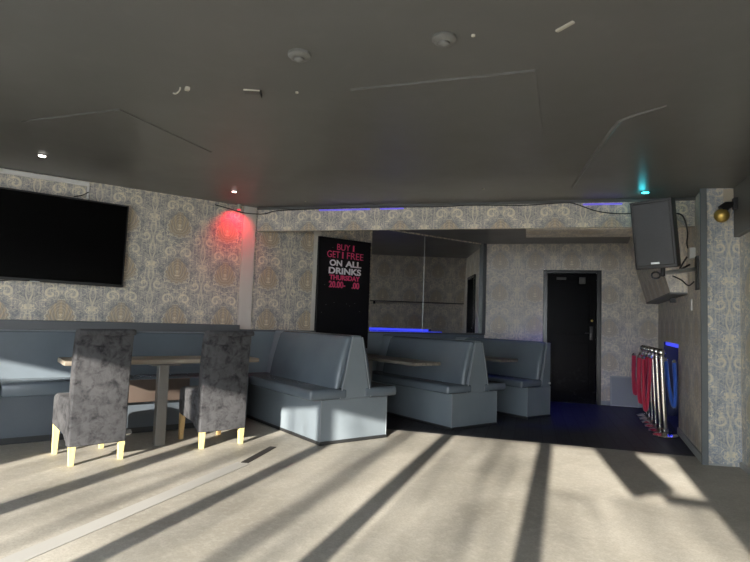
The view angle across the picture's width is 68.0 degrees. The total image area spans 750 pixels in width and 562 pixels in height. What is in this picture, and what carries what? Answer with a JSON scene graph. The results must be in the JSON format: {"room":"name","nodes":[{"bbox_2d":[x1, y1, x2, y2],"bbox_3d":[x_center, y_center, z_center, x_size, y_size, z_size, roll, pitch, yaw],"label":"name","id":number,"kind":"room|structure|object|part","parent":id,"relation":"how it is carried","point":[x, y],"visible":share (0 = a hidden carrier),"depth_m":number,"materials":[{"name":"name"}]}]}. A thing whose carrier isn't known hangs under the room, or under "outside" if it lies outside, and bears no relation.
{"room":"bar","nodes":[
{"label":"bar","id":0,"kind":"room"},
{"bbox_2d":[0,168,480,332],"bbox_3d":[-3.143,0.196,5.199,12.101,2.410,0.001,5,-5,-36],"label":"wall","id":1,"kind":"structure","parent":0,"point":[183,254],"depth_m":6.00,"materials":[{"name":"paper"}]},
{"bbox_2d":[0,168,89,198],"bbox_3d":[-3.790,-0.976,4.755,2.435,0.162,0.019,5,-5,-36],"label":"cable trunking","id":2,"kind":"object","parent":1,"relation":"attached to","point":[4,171],"visible":1,"depth_m":5.25,"materials":[{"name":"white plastic"}]},
{"bbox_2d":[0,187,128,287],"bbox_3d":[-3.138,-0.392,5.176,1.520,0.859,0.077,6,-5,-36],"label":"television","id":3,"kind":"object","parent":1,"relation":"attached to","point":[47,238],"visible":1,"depth_m":5.25,"materials":[{"name":"black plastic"}]},
{"bbox_2d":[237,206,256,328],"bbox_3d":[-1.483,-0.122,6.435,0.155,1.488,0.020,5,-5,-36],"label":"trim","id":4,"kind":"structure","parent":1,"relation":"attached to","point":[249,220],"depth_m":6.43,"materials":[{"name":"white paint"}]},
{"bbox_2d":[310,231,320,330],"bbox_3d":[-0.744,-0.085,6.983,0.085,1.438,0.020,5,-5,-36],"label":"trim","id":5,"kind":"structure","parent":1,"relation":"attached to","point":[316,233],"depth_m":6.96,"materials":[{"name":"grey paint"}]},
{"bbox_2d":[314,236,370,347],"bbox_3d":[-0.408,0.163,7.178,0.800,1.405,0.046,5,-5,-36],"label":"board","id":6,"kind":"object","parent":1,"relation":"attached to","point":[343,265],"visible":1,"depth_m":7.15,"materials":[{"name":"black"}]},
{"bbox_2d":[240,329,484,334],"bbox_3d":[0.079,0.698,7.537,4.050,0.020,0.060,5,-5,-36],"label":"trim","id":7,"kind":"structure","parent":1,"relation":"attached to","point":[240,329],"depth_m":7.70,"materials":[{"name":"grey"}]},
{"bbox_2d":[390,331,420,331],"bbox_3d":[0.463,0.712,7.834,1.300,0.008,0.012,5,-5,-36],"label":"led strip","id":8,"kind":"object","parent":7,"relation":"on","point":[390,331],"visible":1,"depth_m":7.80,"materials":[{"name":"blue plastic"}]},
{"bbox_2d":[248,331,483,372],"bbox_3d":[0.059,1.189,7.507,4.050,0.965,0.050,5,-5,-36],"label":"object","id":9,"kind":"structure","parent":1,"relation":"attached to","point":[261,342],"depth_m":6.53,"materials":[{"name":"wood"}]},
{"bbox_2d":[369,230,480,332],"bbox_3d":[0.802,0.049,8.129,2.145,1.395,0.014,5,-5,-36],"label":"wall mirror","id":10,"kind":"object","parent":1,"relation":"attached to","point":[418,282],"visible":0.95,"depth_m":8.05,"materials":[{"name":"clear glass"}]},
{"bbox_3d":[0.320,0.008,7.775,0.945,1.395,0.010,5,-5,-36],"label":"mirror pane","id":11,"kind":"part","parent":10,"relation":"part of","materials":[{"name":"clear glass"}]},
{"bbox_3d":[1.183,0.081,8.413,1.193,1.395,0.010,5,-5,-36],"label":"mirror pane","id":12,"kind":"part","parent":10,"relation":"part of","materials":[{"name":"clear glass"}]},
{"bbox_2d":[480,243,486,333],"bbox_3d":[1.708,0.115,8.780,0.080,1.423,0.050,5,-5,-36],"label":"trim","id":13,"kind":"structure","parent":1,"relation":"attached to","point":[483,245],"depth_m":8.76,"materials":[{"name":"grey"}]},
{"bbox_2d":[0,0,749,243],"bbox_3d":[-0.139,-1.090,2.590,13.645,0.001,7.856,5,-5,-36],"label":"ceiling","id":14,"kind":"structure","parent":0,"point":[318,145],"depth_m":3.07,"materials":[{"name":"grey paint"}]},
{"bbox_2d":[21,109,211,160],"bbox_3d":[-1.878,-1.043,4.069,0.949,0.008,0.944,0,-4,21],"label":"ceiling panel","id":15,"kind":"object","parent":14,"relation":"attached to","point":[117,134],"depth_m":3.98,"materials":[{"name":"grey paint"}]},
{"bbox_2d":[243,89,261,97],"bbox_3d":[-0.691,-1.060,3.142,0.096,0.020,0.064,2,-4,-4],"label":"plate","id":16,"kind":"object","parent":14,"relation":"attached to","point":[246,91],"visible":1,"depth_m":3.13,"materials":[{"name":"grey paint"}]},
{"bbox_3d":[-0.694,-1.069,3.145,0.090,0.004,0.060,2,-4,-4],"label":"plate","id":17,"kind":"part","parent":16,"relation":"part of","materials":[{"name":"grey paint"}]},
{"bbox_2d":[288,48,310,62],"bbox_3d":[-0.364,-1.071,2.670,0.110,0.042,0.110,5,-5,-36],"label":"detector","id":18,"kind":"object","parent":14,"relation":"attached to","point":[299,55],"visible":1,"depth_m":2.64,"materials":[{"name":"grey plastic"}]},
{"bbox_2d":[432,31,456,46],"bbox_3d":[0.307,-1.062,2.470,0.110,0.042,0.110,5,-5,-36],"label":"detector","id":19,"kind":"object","parent":14,"relation":"attached to","point":[443,38],"visible":1,"depth_m":2.44,"materials":[{"name":"grey plastic"}]},
{"bbox_2d":[350,69,543,145],"bbox_3d":[0.494,-1.010,3.380,1.022,0.008,1.028,1,-4,17],"label":"ceiling panel","id":20,"kind":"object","parent":14,"relation":"attached to","point":[507,105],"depth_m":3.27,"materials":[{"name":"grey paint"}]},
{"bbox_2d":[555,21,574,31],"bbox_3d":[0.799,-1.070,2.339,0.018,0.010,0.090,4,-5,-29],"label":"clip","id":21,"kind":"object","parent":14,"relation":"attached to","point":[570,23],"visible":1,"depth_m":2.33,"materials":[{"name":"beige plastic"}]},
{"bbox_2d":[571,105,666,187],"bbox_3d":[1.634,-0.925,4.103,0.194,0.032,1.926,2,-4,5],"label":"trim","id":22,"kind":"structure","parent":14,"relation":"attached to","point":[619,121],"depth_m":3.68,"materials":[{"name":"grey paint"}]},
{"bbox_2d":[0,417,749,561],"bbox_3d":[-1.302,1.221,1.625,10.950,0.001,7.856,5,-5,-36],"label":"floor","id":23,"kind":"structure","parent":0,"point":[402,496],"depth_m":3.54,"materials":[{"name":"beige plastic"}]},
{"bbox_2d":[51,329,136,466],"bbox_3d":[-2.220,0.874,4.371,0.410,1.008,0.581,6,-5,-43],"label":"dining chair","id":24,"kind":"object","parent":23,"relation":"on","point":[94,410],"visible":1,"depth_m":4.21,"materials":[{"name":"grey fabric"}]},
{"bbox_3d":[-2.534,1.248,4.408,0.044,0.245,0.050,6,-5,-43],"label":"leg","id":25,"kind":"part","parent":24,"relation":"part of","materials":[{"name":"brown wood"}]},
{"bbox_3d":[-2.286,1.064,4.421,0.406,0.338,0.406,6,-5,-43],"label":"seat","id":26,"kind":"part","parent":24,"relation":"part of","materials":[{"name":"grey fabric"}]},
{"bbox_3d":[-2.237,1.282,4.092,0.044,0.155,0.044,6,-5,-43],"label":"leg","id":27,"kind":"part","parent":24,"relation":"part of","materials":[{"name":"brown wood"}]},
{"bbox_3d":[-1.984,1.307,4.332,0.044,0.155,0.044,6,-5,-43],"label":"leg","id":28,"kind":"part","parent":24,"relation":"part of","materials":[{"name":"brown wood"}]},
{"bbox_2d":[0,319,248,444],"bbox_3d":[-3.096,0.864,4.866,4.130,1.034,0.517,5,-5,-36],"label":"banquette","id":29,"kind":"object","parent":23,"relation":"on","point":[31,373],"visible":0.52,"depth_m":5.17,"materials":[{"name":"leather"}]},
{"bbox_2d":[0,375,140,397],"bbox_3d":[-2.758,0.952,5.069,1.113,0.118,0.395,5,-5,-36],"label":"seat cushion","id":30,"kind":"object","parent":29,"relation":"on","point":[11,386],"depth_m":4.81,"materials":[{"name":"leather"}]},
{"bbox_3d":[-3.237,0.891,5.028,4.100,0.875,0.087,5,-5,-36],"label":"backrest","id":31,"kind":"part","parent":29,"relation":"part of","materials":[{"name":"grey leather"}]},
{"bbox_2d":[134,373,248,385],"bbox_3d":[-1.876,1.027,5.722,1.073,0.118,0.395,5,-5,-36],"label":"seat cushion","id":32,"kind":"object","parent":29,"relation":"on","point":[147,379],"depth_m":5.47,"materials":[{"name":"leather"}]},
{"bbox_2d":[0,462,248,561],"bbox_3d":[-1.510,1.301,2.917,0.115,0.003,2.973,1,-4,19],"label":"floor strip","id":33,"kind":"object","parent":23,"relation":"on","point":[24,555],"visible":1,"depth_m":3.07,"materials":[{"name":"beige wood"}]},
{"bbox_2d":[58,356,258,445],"bbox_3d":[-1.874,1.054,4.945,1.650,0.728,0.500,5,-5,-36],"label":"table","id":34,"kind":"object","parent":23,"relation":"on","point":[163,363],"visible":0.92,"depth_m":4.77,"materials":[{"name":"grey wood"}]},
{"bbox_3d":[-1.849,1.063,4.801,0.085,0.690,0.085,5,-5,-36],"label":"leg","id":35,"kind":"part","parent":34,"relation":"part of","materials":[{"name":"grey metal"}]},
{"bbox_3d":[-1.837,0.724,4.825,0.240,0.008,0.240,5,-5,-36],"label":"plate","id":36,"kind":"part","parent":34,"relation":"part of","materials":[{"name":"grey metal"}]},
{"bbox_2d":[178,330,253,448],"bbox_3d":[-1.448,0.946,5.035,0.430,1.008,0.581,5,-5,-41],"label":"dining chair","id":37,"kind":"object","parent":23,"relation":"on","point":[217,403],"visible":1,"depth_m":4.87,"materials":[{"name":"grey fabric"}]},
{"bbox_3d":[-1.766,1.321,5.080,0.046,0.245,0.050,5,-5,-41],"label":"leg","id":38,"kind":"part","parent":37,"relation":"part of","materials":[{"name":"brown wood"}]},
{"bbox_3d":[-1.511,1.136,5.088,0.426,0.338,0.406,5,-5,-41],"label":"seat","id":39,"kind":"part","parent":37,"relation":"part of","materials":[{"name":"grey fabric"}]},
{"bbox_3d":[-1.483,1.353,4.751,0.046,0.155,0.044,5,-5,-41],"label":"leg","id":40,"kind":"part","parent":37,"relation":"part of","materials":[{"name":"brown wood"}]},
{"bbox_3d":[-1.312,0.873,4.888,0.430,0.873,0.177,5,-5,-41],"label":"backrest","id":41,"kind":"part","parent":37,"relation":"part of","materials":[{"name":"grey fabric"}]},
{"bbox_3d":[-1.206,1.379,4.992,0.046,0.155,0.044,5,-5,-41],"label":"leg","id":42,"kind":"part","parent":37,"relation":"part of","materials":[{"name":"brown wood"}]},
{"bbox_2d":[241,446,275,462],"bbox_3d":[-0.956,1.435,4.605,0.060,0.004,0.571,1,-4,12],"label":"floor strip","id":43,"kind":"object","parent":23,"relation":"on","point":[270,448],"visible":1,"depth_m":4.57,"materials":[{"name":"grey metal"}]},
{"bbox_2d":[246,330,395,445],"bbox_3d":[-0.666,1.042,5.909,1.000,0.988,1.647,5,-5,-36],"label":"bench","id":44,"kind":"object","parent":23,"relation":"on","point":[317,388],"visible":0.92,"depth_m":5.36,"materials":[{"name":"leather"}]},
{"bbox_2d":[248,372,345,400],"bbox_3d":[-0.908,1.069,5.728,0.400,0.095,1.647,5,-5,-36],"label":"seat cushion","id":45,"kind":"object","parent":44,"relation":"on","point":[310,390],"depth_m":5.33,"materials":[{"name":"leather"}]},
{"bbox_3d":[-0.662,0.850,5.927,0.328,0.575,1.636,5,-5,-36],"label":"panel","id":46,"kind":"part","parent":44,"relation":"part of","materials":[{"name":"leather"}]},
{"bbox_3d":[-0.654,0.557,5.949,0.090,0.016,1.631,5,-5,-36],"label":"rail","id":47,"kind":"part","parent":44,"relation":"part of","materials":[{"name":"grey leather"}]},
{"bbox_2d":[365,382,395,396],"bbox_3d":[-0.427,1.109,6.084,0.400,0.095,1.647,5,-5,-36],"label":"seat cushion","id":48,"kind":"object","parent":44,"relation":"on","point":[374,389],"depth_m":5.44,"materials":[{"name":"leather"}]},
{"bbox_2d":[707,188,741,466],"bbox_3d":[3.021,0.381,4.841,0.297,2.410,0.001,1,-4,10],"label":"wall pier","id":49,"kind":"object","parent":23,"relation":"on","point":[723,249],"visible":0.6,"depth_m":4.83,"materials":[{"name":"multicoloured paper"}]},
{"bbox_2d":[709,463,731,466],"bbox_3d":[2.953,1.574,4.758,0.187,0.013,0.012,1,-4,10],"label":"baseboard","id":50,"kind":"object","parent":49,"relation":"attached to","point":[709,463],"visible":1,"depth_m":4.75,"materials":[{"name":"grey"}]},
{"bbox_2d":[723,189,733,202],"bbox_3d":[3.137,-0.746,4.903,0.115,0.134,0.004,1,-4,10],"label":"wallpaper","id":51,"kind":"object","parent":49,"relation":"attached to","point":[728,194],"visible":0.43,"depth_m":4.91,"materials":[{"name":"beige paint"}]},
{"bbox_2d":[257,200,694,231],"bbox_3d":[0.841,-0.688,5.933,4.590,0.274,0.060,1,-4,16],"label":"beam","id":52,"kind":"structure","parent":0,"point":[560,215],"depth_m":5.88,"materials":[{"name":"paper"}]},
{"bbox_2d":[319,209,369,210],"bbox_3d":[-0.345,-0.800,6.235,0.600,0.010,0.009,1,-4,16],"label":"led strip","id":53,"kind":"object","parent":52,"relation":"attached to","point":[328,209],"visible":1,"depth_m":6.23,"materials":[{"name":"blue plastic"}]},
{"bbox_2d":[215,202,630,214],"bbox_3d":[0.547,-0.748,5.941,4.711,0.136,0.356,1,-4,11],"label":"cable","id":54,"kind":"object","parent":52,"relation":"attached to","point":[557,202],"visible":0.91,"depth_m":5.93,"materials":[{"name":"black plastic"}]},
{"bbox_2d":[257,197,694,209],"bbox_3d":[0.834,-0.814,5.902,4.590,0.027,0.021,1,-4,16],"label":"trim","id":55,"kind":"structure","parent":52,"relation":"attached to","point":[681,198],"depth_m":5.80,"materials":[{"name":"grey paint"}]},
{"bbox_2d":[583,203,621,204],"bbox_3d":[2.254,-0.762,5.508,0.360,0.010,0.009,1,-4,16],"label":"led strip","id":56,"kind":"object","parent":52,"relation":"attached to","point":[602,203],"visible":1,"depth_m":5.50,"materials":[{"name":"blue plastic"}]},
{"bbox_2d":[386,401,695,456],"bbox_3d":[1.778,1.662,6.497,5.556,0.001,3.687,5,-5,-36],"label":"floor","id":57,"kind":"structure","parent":0,"point":[573,424],"depth_m":6.09,"materials":[{"name":"black carpet"}]},
{"bbox_2d":[367,354,440,381],"bbox_3d":[0.093,1.225,6.270,0.360,0.724,1.470,5,-5,-36],"label":"table","id":58,"kind":"object","parent":57,"relation":"on","point":[371,357],"visible":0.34,"depth_m":5.97,"materials":[{"name":"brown wood"}]},
{"bbox_3d":[-0.078,1.245,6.498,0.060,0.681,0.060,5,-5,-36],"label":"leg","id":59,"kind":"part","parent":58,"relation":"part of","materials":[{"name":"grey metal"}]},
{"bbox_2d":[372,335,505,430],"bbox_3d":[0.638,1.172,6.836,0.940,0.944,1.707,5,-5,-36],"label":"bench","id":60,"kind":"object","parent":57,"relation":"on","point":[457,393],"visible":0.96,"depth_m":6.27,"materials":[{"name":"leather"}]},
{"bbox_2d":[372,370,470,393],"bbox_3d":[0.408,1.198,6.664,0.370,0.091,1.707,5,-5,-36],"label":"seat cushion","id":61,"kind":"object","parent":60,"relation":"on","point":[433,385],"depth_m":6.34,"materials":[{"name":"leather"}]},
{"bbox_3d":[0.649,0.710,6.875,0.090,0.016,1.691,5,-5,-36],"label":"rail","id":62,"kind":"part","parent":60,"relation":"part of","materials":[{"name":"grey leather"}]},
{"bbox_3d":[0.641,0.990,6.853,0.328,0.549,1.696,5,-5,-36],"label":"panel","id":63,"kind":"part","parent":60,"relation":"part of","materials":[{"name":"leather"}]},
{"bbox_2d":[484,380,505,390],"bbox_3d":[0.865,1.237,7.002,0.370,0.091,1.707,5,-5,-36],"label":"seat cushion","id":64,"kind":"object","parent":60,"relation":"on","point":[489,385],"depth_m":6.32,"materials":[{"name":"leather"}]},
{"bbox_2d":[485,356,517,361],"bbox_3d":[1.224,1.328,7.207,0.300,0.724,1.310,5,-5,-36],"label":"table","id":65,"kind":"object","parent":57,"relation":"on","point":[487,358],"visible":0.09,"depth_m":6.75,"materials":[{"name":"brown wood"}]},
{"bbox_2d":[455,337,550,419],"bbox_3d":[1.517,1.253,7.525,0.578,0.937,1.646,5,-5,-36],"label":"bench","id":66,"kind":"object","parent":57,"relation":"on","point":[526,394],"visible":0.7,"depth_m":7.03,"materials":[{"name":"leather"}]},
{"bbox_3d":[1.675,1.084,7.662,0.169,0.546,1.626,5,-5,-36],"label":"panel","id":67,"kind":"part","parent":66,"relation":"part of","materials":[{"name":"leather"}]},
{"bbox_2d":[488,373,541,387],"bbox_3d":[1.442,1.291,7.473,0.400,0.090,1.637,5,-5,-36],"label":"seat cushion","id":68,"kind":"object","parent":66,"relation":"on","point":[512,380],"depth_m":6.93,"materials":[{"name":"leather"}]},
{"bbox_2d":[610,376,638,407],"bbox_3d":[3.646,1.614,8.119,0.390,0.435,0.058,1,-4,16],"label":"panel","id":69,"kind":"object","parent":57,"relation":"on","point":[621,394],"visible":0.8,"depth_m":8.12,"materials":[{"name":"grey laminate"}]},
{"bbox_2d":[636,345,646,416],"bbox_3d":[3.561,1.306,7.289,0.251,0.939,0.251,3,-4,-20],"label":"stanchion post","id":70,"kind":"object","parent":57,"relation":"on","point":[641,346],"visible":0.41,"depth_m":7.26,"materials":[{"name":"silver metal"}]},
{"bbox_2d":[631,352,642,395],"bbox_3d":[3.421,1.212,7.256,0.137,0.568,0.081,-1,-5,38],"label":"rope","id":71,"kind":"object","parent":70,"relation":"attached to","point":[633,367],"visible":0.77,"depth_m":7.25,"materials":[{"name":"red fabric"}]},
{"bbox_2d":[638,345,649,420],"bbox_3d":[3.473,1.285,7.034,0.251,0.939,0.251,3,-4,-20],"label":"stanchion post","id":72,"kind":"object","parent":57,"relation":"on","point":[647,416],"visible":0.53,"depth_m":7.00,"materials":[{"name":"silver metal"}]},
{"bbox_3d":[3.452,1.304,7.033,0.072,0.806,0.072,2,-5,-37],"label":"post","id":73,"kind":"part","parent":72,"relation":"part of","materials":[{"name":"silver metal"}]},
{"bbox_2d":[641,346,652,423],"bbox_3d":[3.385,1.265,6.780,0.251,0.939,0.251,3,-4,-20],"label":"stanchion post","id":74,"kind":"object","parent":57,"relation":"on","point":[647,347],"visible":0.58,"depth_m":6.75,"materials":[{"name":"silver metal"}]},
{"bbox_2d":[637,354,648,403],"bbox_3d":[3.256,1.192,6.748,0.146,0.608,0.082,0,-5,30],"label":"rope","id":75,"kind":"object","parent":74,"relation":"attached to","point":[639,393],"visible":0.73,"depth_m":6.74,"materials":[{"name":"red fabric"}]},
{"bbox_3d":[3.364,1.283,6.779,0.072,0.806,0.072,2,-5,-37],"label":"post","id":76,"kind":"part","parent":74,"relation":"part of","materials":[{"name":"silver metal"}]},
{"bbox_2d":[644,347,667,427],"bbox_3d":[3.298,1.244,6.524,0.251,0.939,0.251,3,-4,-20],"label":"stanchion post","id":77,"kind":"object","parent":57,"relation":"on","point":[654,421],"visible":0.63,"depth_m":6.50,"materials":[{"name":"silver metal"}]},
{"bbox_2d":[641,355,651,411],"bbox_3d":[3.178,1.199,6.499,0.122,0.661,0.061,-2,-5,43],"label":"rope","id":78,"kind":"object","parent":77,"relation":"attached to","point":[645,397],"visible":1,"depth_m":6.48,"materials":[{"name":"red fabric"}]},
{"bbox_3d":[3.277,1.263,6.523,0.072,0.806,0.072,2,-5,-37],"label":"post","id":79,"kind":"part","parent":77,"relation":"part of","materials":[{"name":"silver metal"}]},
{"bbox_2d":[648,348,672,432],"bbox_3d":[3.215,1.224,6.268,0.251,0.939,0.251,3,-4,-20],"label":"stanchion post","id":80,"kind":"object","parent":57,"relation":"on","point":[658,427],"visible":0.78,"depth_m":6.25,"materials":[{"name":"silver metal"}]},
{"bbox_3d":[3.194,1.242,6.267,0.072,0.806,0.072,2,-5,-37],"label":"post","id":81,"kind":"part","parent":80,"relation":"part of","materials":[{"name":"silver metal"}]},
{"bbox_2d":[652,349,677,437],"bbox_3d":[3.136,1.203,6.010,0.251,0.939,0.251,3,-4,-20],"label":"stanchion post","id":82,"kind":"object","parent":57,"relation":"on","point":[664,433],"visible":1,"depth_m":5.99,"materials":[{"name":"silver metal"}]},
{"bbox_3d":[3.115,1.222,6.009,0.072,0.806,0.072,2,-5,-37],"label":"post","id":83,"kind":"part","parent":82,"relation":"part of","materials":[{"name":"silver metal"}]},
{"bbox_2d":[664,358,676,407],"bbox_3d":[3.216,1.109,6.046,0.132,0.542,0.085,-2,-5,42],"label":"rope","id":84,"kind":"object","parent":82,"relation":"attached to","point":[672,398],"visible":0.97,"depth_m":6.02,"materials":[{"name":"blue fabric"}]},
{"bbox_2d":[484,243,657,400],"bbox_3d":[2.921,0.627,8.451,2.519,2.410,0.001,1,-4,16],"label":"wall","id":85,"kind":"structure","parent":0,"point":[514,272],"depth_m":8.48,"materials":[{"name":"grey paper"}]},
{"bbox_2d":[543,270,601,404],"bbox_3d":[2.993,0.862,8.480,0.837,2.050,0.190,1,-4,16],"label":"door","id":86,"kind":"structure","parent":85,"relation":"in","point":[572,299],"depth_m":8.49,"materials":[{"name":"black wood"}]},
{"bbox_3d":[3.243,0.791,8.422,0.115,0.200,0.059,1,-4,16],"label":"handle","id":87,"kind":"part","parent":86,"relation":"part of","materials":[{"name":"silver metal"}]},
{"bbox_2d":[601,401,642,407],"bbox_3d":[3.712,1.810,8.132,0.752,0.059,0.012,1,-4,16],"label":"baseboard","id":88,"kind":"structure","parent":85,"relation":"attached to","point":[602,402],"depth_m":8.20,"materials":[{"name":"grey laminate"}]},
{"bbox_2d":[526,228,632,237],"bbox_3d":[2.315,-0.641,5.841,1.400,0.278,0.559,1,-4,16],"label":"box","id":89,"kind":"object","parent":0,"point":[574,232],"visible":0.21,"depth_m":5.85,"materials":[{"name":"grey paint"}]},
{"bbox_2d":[628,227,687,301],"bbox_3d":[3.486,-0.221,6.996,0.408,0.879,2.669,0,-4,21],"label":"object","id":90,"kind":"structure","parent":0,"point":[652,288],"depth_m":5.97,"materials":[{"name":"grey paper"}]},
{"bbox_2d":[646,292,687,303],"bbox_3d":[3.586,0.228,6.921,0.161,0.017,2.669,0,-4,21],"label":"trim","id":91,"kind":"structure","parent":90,"relation":"attached to","point":[666,297],"depth_m":6.36,"materials":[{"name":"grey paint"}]},
{"bbox_2d":[670,298,675,302],"bbox_3d":[3.463,0.202,6.460,0.060,0.100,0.040,0,-4,21],"label":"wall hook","id":92,"kind":"object","parent":90,"relation":"attached to","point":[672,300],"visible":0.64,"depth_m":6.44,"materials":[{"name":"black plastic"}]},
{"bbox_2d":[664,342,678,430],"bbox_3d":[3.784,1.256,6.781,0.320,0.985,1.350,0,-4,21],"label":"wall niche","id":93,"kind":"object","parent":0,"point":[671,353],"visible":0.2,"depth_m":7.43,"materials":[{"name":"blue"}]},
{"bbox_2d":[666,342,677,347],"bbox_3d":[3.680,0.786,6.849,0.030,0.043,1.270,0,-4,21],"label":"led strip","id":94,"kind":"object","parent":93,"relation":"attached to","point":[667,343],"visible":0.5,"depth_m":6.83,"materials":[{"name":"blue plastic"}]},
{"bbox_2d":[658,192,700,451],"bbox_3d":[3.505,0.511,6.489,2.954,2.410,1.860,5,-5,-36],"label":"wall","id":95,"kind":"structure","parent":0,"point":[679,325],"depth_m":5.58,"materials":[{"name":"grey paper"}]},
{"bbox_2d":[629,197,680,269],"bbox_3d":[2.532,-0.421,4.996,0.368,0.646,0.343,-2,-5,41],"label":"loudspeaker","id":96,"kind":"object","parent":95,"relation":"attached to","point":[654,222],"visible":1,"depth_m":4.88,"materials":[{"name":"black plastic"}]},
{"bbox_2d":[676,213,687,247],"bbox_3d":[2.894,-0.466,5.206,0.072,0.272,0.569,-1,-5,41],"label":"cable","id":97,"kind":"object","parent":96,"relation":"attached to","point":[676,213],"visible":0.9,"depth_m":5.31,"materials":[{"name":"black plastic"}]},
{"bbox_2d":[651,255,699,289],"bbox_3d":[2.769,-0.082,5.087,0.457,0.310,0.115,2,-4,-6],"label":"bracket","id":98,"kind":"object","parent":95,"relation":"attached to","point":[696,268],"visible":0.98,"depth_m":5.08,"materials":[{"name":"black metal"}]},
{"bbox_3d":[2.792,-0.091,5.096,0.327,0.084,0.038,2,-4,-5],"label":"arm","id":99,"kind":"part","parent":98,"relation":"part of","materials":[{"name":"silver metal"}]},
{"bbox_2d":[672,276,693,285],"bbox_3d":[2.973,-0.006,5.356,0.022,0.124,0.353,2,-4,-1],"label":"cable","id":100,"kind":"object","parent":98,"relation":"hanging from","point":[672,276],"visible":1,"depth_m":5.35,"materials":[{"name":"black plastic"}]},
{"bbox_3d":[2.961,-0.074,5.107,0.019,0.310,0.120,0,-4,21],"label":"wall plate","id":101,"kind":"part","parent":98,"relation":"part of","materials":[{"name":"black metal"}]},
{"bbox_2d":[677,427,700,461],"bbox_3d":[3.094,1.601,5.477,0.018,0.069,1.480,0,-4,21],"label":"baseboard","id":102,"kind":"structure","parent":95,"relation":"attached to","point":[691,446],"depth_m":5.39,"materials":[{"name":"grey"}]},
{"bbox_2d":[687,247,695,259],"bbox_3d":[3.029,-0.262,5.322,0.050,0.100,0.140,0,-4,21],"label":"power adapter","id":103,"kind":"object","parent":95,"relation":"attached to","point":[691,252],"visible":0.93,"depth_m":5.26,"materials":[{"name":"white plastic"}]},
{"bbox_2d":[679,256,689,268],"bbox_3d":[2.955,-0.174,5.313,0.079,0.135,0.213,0,-4,22],"label":"power cable","id":104,"kind":"object","parent":103,"relation":"hanging from","point":[686,257],"visible":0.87,"depth_m":5.36,"materials":[{"name":"black plastic"}]},
{"bbox_2d":[700,188,708,464],"bbox_3d":[2.877,0.378,4.858,0.050,2.407,0.020,1,-4,10],"label":"trim","id":105,"kind":"structure","parent":95,"relation":"attached to","point":[703,191],"depth_m":4.85,"materials":[{"name":"grey"}]},
{"bbox_2d":[740,232,749,467],"bbox_3d":[2.005,0.123,1.598,0.001,2.410,6.863,1,-4,20],"label":"wall","id":106,"kind":"structure","parent":0,"point":[745,239],"depth_m":4.67,"materials":[{"name":"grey paper"}]},
{"bbox_2d":[714,197,737,221],"bbox_3d":[3.042,-0.613,4.813,0.187,0.210,0.119,0,-4,21],"label":"globe lamp","id":107,"kind":"object","parent":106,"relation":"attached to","point":[722,214],"visible":1,"depth_m":4.79,"materials":[{"name":"gold metal"}]},
{"bbox_2d":[733,174,749,236],"bbox_3d":[2.026,-0.859,1.697,0.045,0.434,6.813,1,-4,20],"label":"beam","id":108,"kind":"structure","parent":106,"relation":"attached to","point":[742,190],"depth_m":4.63,"materials":[{"name":"grey paint"}]},
{"bbox_2d":[740,462,749,474],"bbox_3d":[1.964,1.304,1.543,0.020,0.044,6.813,1,-4,20],"label":"baseboard","id":109,"kind":"structure","parent":106,"relation":"attached to","point":[743,466],"depth_m":4.59,"materials":[{"name":"grey"}]}
]}

